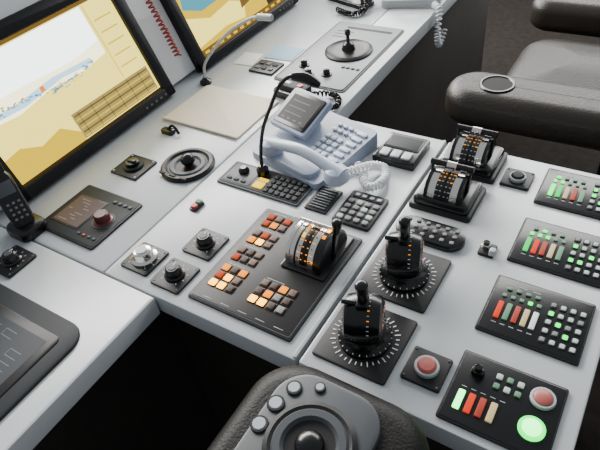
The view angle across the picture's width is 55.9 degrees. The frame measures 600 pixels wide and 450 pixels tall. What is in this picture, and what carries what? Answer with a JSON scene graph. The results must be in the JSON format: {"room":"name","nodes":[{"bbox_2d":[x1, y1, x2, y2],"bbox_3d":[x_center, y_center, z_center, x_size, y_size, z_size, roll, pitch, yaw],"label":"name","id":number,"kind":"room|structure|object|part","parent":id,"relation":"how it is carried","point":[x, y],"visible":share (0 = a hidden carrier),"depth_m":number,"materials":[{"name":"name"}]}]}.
{"room":"control cabin","nodes":[
{"label":"control cabin","id":0,"kind":"room"},
{"bbox_2d":[455,0,599,449],"bbox_3d":[0.526,0.293,2.052,5.600,0.100,5.800,18,49,27],"label":"floor","id":1,"kind":"structure","parent":0,"point":[509,27],"depth_m":2.74,"materials":[{"name":"carpet"}]},
{"bbox_2d":[0,0,599,449],"bbox_3d":[-0.088,0.043,1.736,1.805,0.830,3.300,18,49,27],"label":"control console","id":2,"kind":"object","parent":1,"relation":"on","point":[150,367],"depth_m":1.22,"materials":[{"name":"paint"}]},
{"bbox_3d":[-0.615,0.069,1.202,0.074,0.028,0.074,18,49,27],"label":"rotary knob","id":3,"kind":"part","parent":2,"relation":"part of","materials":[{"name":"black plastic"}]},
{"bbox_2d":[0,163,47,242],"bbox_3d":[-0.631,-0.054,1.236,0.096,0.166,0.075,18,49,27],"label":"cordless phone","id":4,"kind":"object","parent":2,"relation":"on","point":[25,226],"visible":1,"depth_m":1.25,"materials":[{"name":"black plastic"}]},
{"bbox_2d":[0,283,79,420],"bbox_3d":[-0.633,0.228,1.046,0.405,0.008,0.290,18,49,27],"label":"screen panel","id":5,"kind":"object","parent":2,"relation":"on","point":[34,339],"visible":1,"depth_m":1.03,"materials":[{"name":"grey plastic"}]},
{"bbox_2d":[45,185,142,249],"bbox_3d":[-0.481,-0.031,1.288,0.184,0.028,0.162,18,49,27],"label":"control panel","id":6,"kind":"object","parent":2,"relation":"on","point":[93,214],"visible":0.98,"depth_m":1.28,"materials":[{"name":"black plastic"}]},
{"bbox_2d":[0,0,194,210],"bbox_3d":[-0.487,-0.576,1.610,0.193,0.397,2.500,18,49,27],"label":"housing","id":7,"kind":"object","parent":2,"relation":"on","point":[176,68],"visible":0.08,"depth_m":1.65,"materials":[{"name":"white paint"}]},
{"bbox_2d":[0,0,175,201],"bbox_3d":[-0.594,-0.361,1.425,0.148,0.353,0.567,18,49,27],"label":"computer monitor","id":8,"kind":"object","parent":7,"relation":"in","point":[75,75],"visible":0.93,"depth_m":1.43,"materials":[{"name":"black"}]},
{"bbox_2d":[146,0,180,55],"bbox_3d":[-0.412,-0.600,1.597,0.105,0.256,0.022,16,48,25],"label":"coiled cord","id":9,"kind":"object","parent":7,"relation":"hanging from","point":[151,3],"visible":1,"depth_m":1.62,"materials":[{"name":"red plastic"}]},
{"bbox_2d":[160,0,298,72],"bbox_3d":[-0.233,-0.791,1.834,0.148,0.353,0.567,18,49,27],"label":"computer monitor","id":10,"kind":"object","parent":7,"relation":"in","point":[199,25],"visible":0.98,"depth_m":1.78,"materials":[{"name":"black"}]},
{"bbox_2d":[110,154,156,180],"bbox_3d":[-0.418,-0.153,1.414,0.087,0.024,0.081,18,49,27],"label":"panel","id":11,"kind":"object","parent":2,"relation":"on","point":[133,167],"visible":1,"depth_m":1.41,"materials":[{"name":"black metal"}]},
{"bbox_3d":[-0.322,0.060,1.160,0.074,0.030,0.074,18,49,27],"label":"rotary knob","id":12,"kind":"part","parent":2,"relation":"part of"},
{"bbox_2d":[161,124,179,135],"bbox_3d":[-0.346,-0.256,1.511,0.063,0.028,0.022,18,49,27],"label":"cable grommet","id":13,"kind":"object","parent":2,"relation":"on","point":[169,130],"visible":1,"depth_m":1.51,"materials":[{"name":"black plastic"}]},
{"bbox_3d":[-0.249,0.091,1.114,0.074,0.028,0.074,18,49,27],"label":"rotary knob","id":14,"kind":"part","parent":2,"relation":"part of","materials":[{"name":"black plastic"}]},
{"bbox_2d":[159,148,214,182],"bbox_3d":[-0.279,-0.159,1.387,0.136,0.036,0.136,18,49,27],"label":"dial","id":15,"kind":"object","parent":2,"relation":"on","point":[188,165],"visible":1,"depth_m":1.38,"materials":[{"name":"black"}]},
{"bbox_3d":[-0.233,-0.045,1.274,0.020,0.012,0.034,18,49,27],"label":"push button","id":16,"kind":"part","parent":2,"relation":"part of","materials":[{"name":"red plastic"}]},
{"bbox_3d":[-0.198,0.031,1.172,0.074,0.028,0.074,18,49,27],"label":"rotary knob","id":17,"kind":"part","parent":2,"relation":"part of","materials":[{"name":"black plastic"}]},
{"bbox_2d":[162,85,277,138],"bbox_3d":[-0.221,-0.322,1.577,0.264,0.008,0.202,18,49,27],"label":"folder","id":18,"kind":"object","parent":2,"relation":"on","point":[214,109],"visible":1,"depth_m":1.57,"materials":[{"name":"beige paper"}]},
{"bbox_2d":[200,13,273,85],"bbox_3d":[-0.187,-0.486,1.586,0.283,0.230,0.036,14,47,23],"label":"gooseneck lamp","id":19,"kind":"object","parent":2,"relation":"on","point":[204,81],"visible":1,"depth_m":1.56,"materials":[{"name":"silver metal"}]},
{"bbox_2d":[233,52,263,65],"bbox_3d":[-0.163,-0.528,1.798,0.070,0.002,0.080,14,47,23],"label":"paper note","id":20,"kind":"object","parent":2,"relation":"on","point":[249,59],"visible":1,"depth_m":1.79,"materials":[{"name":"white paper"}]},
{"bbox_2d":[217,161,311,206],"bbox_3d":[-0.081,-0.104,1.305,0.224,0.022,0.084,18,49,27],"label":"intercom panel","id":21,"kind":"object","parent":2,"relation":"on","point":[276,186],"visible":0.99,"depth_m":1.30,"materials":[{"name":"grey plastic"}]},
{"bbox_2d":[256,71,320,175],"bbox_3d":[-0.030,-0.215,1.229,0.174,0.253,0.029,1,43,10],"label":"gooseneck microphone","id":22,"kind":"object","parent":21,"relation":"on","point":[305,78],"visible":1,"depth_m":1.17,"materials":[{"name":"black plastic"}]},
{"bbox_2d":[249,59,283,75],"bbox_3d":[-0.103,-0.485,1.736,0.086,0.008,0.073,18,49,27],"label":"panel","id":23,"kind":"object","parent":2,"relation":"on","point":[266,67],"visible":1,"depth_m":1.73,"materials":[{"name":"black"}]},
{"bbox_2d":[188,208,362,341],"bbox_3d":[-0.049,0.051,1.078,0.234,0.091,0.277,18,49,27],"label":"panel","id":24,"kind":"object","parent":2,"relation":"on","point":[271,280],"visible":1,"depth_m":1.08,"materials":[{"name":"black plastic"}]},
{"bbox_2d":[264,45,303,60],"bbox_3d":[-0.050,-0.547,1.800,0.100,0.002,0.090,16,47,25],"label":"paper note","id":25,"kind":"object","parent":2,"relation":"on","point":[280,52],"visible":1,"depth_m":1.80,"materials":[{"name":"blue"}]},
{"bbox_2d":[273,79,341,110],"bbox_3d":[0.020,-0.362,1.556,0.217,0.040,0.088,18,49,27],"label":"handset","id":26,"kind":"object","parent":2,"relation":"on","point":[289,85],"visible":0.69,"depth_m":1.56,"materials":[{"name":"black plastic"}]},
{"bbox_2d":[252,88,390,191],"bbox_3d":[0.068,-0.197,1.322,0.362,0.100,0.227,29,54,34],"label":"telephone","id":27,"kind":"object","parent":2,"relation":"on","point":[314,145],"visible":1,"depth_m":1.33,"materials":[{"name":"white plastic"}]},
{"bbox_2d":[304,186,342,214],"bbox_3d":[0.052,-0.056,1.241,0.054,0.007,0.080,18,49,27],"label":"speaker grille","id":28,"kind":"object","parent":2,"relation":"on","point":[323,200],"visible":1,"depth_m":1.24,"materials":[{"name":"black plastic"}]},
{"bbox_2d":[274,21,403,92],"bbox_3d":[0.124,-0.557,1.725,0.240,0.076,0.420,18,49,27],"label":"control panel","id":29,"kind":"object","parent":2,"relation":"on","point":[337,59],"visible":0.98,"depth_m":1.73,"materials":[{"name":"grey metal"}]},
{"bbox_2d":[329,0,373,16],"bbox_3d":[0.159,-0.812,1.998,0.144,0.076,0.235,-34,48,-25],"label":"coiled cord","id":30,"kind":"object","parent":2,"relation":"on","point":[362,6],"visible":1,"depth_m":1.97,"materials":[{"name":"black plastic"}]},
{"bbox_2d":[332,190,388,231],"bbox_3d":[0.128,-0.033,1.199,0.086,0.012,0.104,18,49,27],"label":"keypad","id":31,"kind":"object","parent":2,"relation":"on","point":[360,210],"visible":1,"depth_m":1.19,"materials":[{"name":"black plastic"}]},
{"bbox_2d":[312,280,417,385],"bbox_3d":[0.102,0.137,0.912,0.134,0.152,0.138,18,49,27],"label":"lever","id":32,"kind":"object","parent":2,"relation":"on","point":[365,339],"visible":1,"depth_m":0.92,"materials":[{"name":"black plastic"}]},
{"bbox_2d":[372,132,429,170],"bbox_3d":[0.238,-0.176,1.327,0.103,0.024,0.105,18,49,27],"label":"display unit","id":33,"kind":"object","parent":2,"relation":"on","point":[398,150],"visible":1,"depth_m":1.31,"materials":[{"name":"black plastic"}]},
{"bbox_2d":[360,216,451,313],"bbox_3d":[0.186,0.038,1.006,0.134,0.152,0.138,18,49,27],"label":"lever","id":34,"kind":"object","parent":2,"relation":"on","point":[407,276],"visible":0.99,"depth_m":1.01,"materials":[{"name":"black plastic"}]},
{"bbox_2d":[381,0,440,8],"bbox_3d":[0.388,-0.850,1.987,0.220,0.094,0.210,5,44,15],"label":"desk telephone","id":35,"kind":"object","parent":2,"relation":"on","point":[386,4],"visible":0.82,"depth_m":1.94,"materials":[{"name":"grey plastic"}]},
{"bbox_2d":[431,1,447,47],"bbox_3d":[0.467,-0.680,1.931,0.053,0.147,0.084,18,49,27],"label":"cord","id":36,"kind":"object","parent":35,"relation":"attached to","point":[438,41],"visible":1,"depth_m":1.91,"materials":[{"name":"white plastic"}]},
{"bbox_2d":[400,346,452,392],"bbox_3d":[0.202,0.225,0.899,0.065,0.018,0.065,18,49,27],"label":"panel","id":37,"kind":"object","parent":2,"relation":"on","point":[427,369],"visible":1,"depth_m":0.90,"materials":[{"name":"black plastic"},{"name":"red plastic"},{"name":"light grey plastic"}]},
{"bbox_2d":[396,215,465,251],"bbox_3d":[0.258,0.015,1.121,0.140,0.016,0.062,18,49,27],"label":"keypad","id":38,"kind":"object","parent":2,"relation":"on","point":[436,235],"visible":0.85,"depth_m":1.11,"materials":[{"name":"black plastic"}]},
{"bbox_2d":[409,157,485,222],"bbox_3d":[0.307,-0.086,1.172,0.132,0.085,0.112,18,49,27],"label":"lever","id":39,"kind":"object","parent":2,"relation":"on","point":[451,194],"visible":1,"depth_m":1.15,"materials":[{"name":"black plastic"}]},
{"bbox_2d":[435,124,507,183],"bbox_3d":[0.382,-0.170,1.251,0.132,0.084,0.112,18,49,27],"label":"lever","id":40,"kind":"object","parent":2,"relation":"on","point":[488,159],"visible":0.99,"depth_m":1.23,"materials":[{"name":"black plastic"}]},
{"bbox_2d":[477,240,497,258],"bbox_3d":[0.357,0.042,1.071,0.033,0.020,0.034,18,49,27],"label":"toggle switch","id":41,"kind":"object","parent":2,"relation":"on","point":[487,249],"visible":1,"depth_m":1.07,"materials":[{"name":"black plastic"}]},
{"bbox_2d":[436,350,568,449],"bbox_3d":[0.302,0.259,0.841,0.160,0.024,0.131,18,49,27],"label":"panel","id":42,"kind":"object","parent":2,"relation":"on","point":[511,408],"visible":1,"depth_m":0.84,"materials":[{"name":"black plastic"}]},
{"bbox_2d":[499,168,534,190],"bbox_3d":[0.467,-0.103,1.214,0.060,0.018,0.060,18,49,27],"label":"panel","id":43,"kind":"object","parent":2,"relation":"on","point":[512,178],"visible":1,"depth_m":1.21,"materials":[{"name":"black"}]},
{"bbox_2d":[475,275,595,365],"bbox_3d":[0.396,0.153,0.952,0.164,0.008,0.133,18,49,27],"label":"panel","id":44,"kind":"object","parent":2,"relation":"on","point":[552,324],"visible":1,"depth_m":0.94,"materials":[{"name":"black plastic"}]},
{"bbox_2d":[507,217,599,288],"bbox_3d":[0.486,0.046,1.053,0.164,0.008,0.127,18,49,27],"label":"panel","id":45,"kind":"object","parent":2,"relation":"on","point":[567,253],"visible":1,"depth_m":1.05,"materials":[{"name":"black plastic"}]},
{"bbox_2d":[533,168,599,219],"bbox_3d":[0.579,-0.064,1.158,0.164,0.008,0.124,18,49,27],"label":"panel","id":46,"kind":"object","parent":2,"relation":"on","point":[570,192],"visible":1,"depth_m":1.16,"materials":[{"name":"black plastic"}]},
{"bbox_2d":[207,365,429,449],"bbox_3d":[0.149,0.811,0.653,0.862,1.100,0.840,18,49,27],"label":"chair","id":47,"kind":"object","parent":1,"relation":"on","point":[293,407],"visible":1,"depth_m":0.75,"materials":[{"name":"black leather"}]},
{"bbox_2d":[445,0,599,174],"bbox_3d":[0.944,-0.303,1.588,0.890,1.300,0.743,18,49,27],"label":"chair","id":48,"kind":"object","parent":1,"relation":"on","point":[551,92],"visible":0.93,"depth_m":1.44,"materials":[{"name":"black leather"}]}
]}

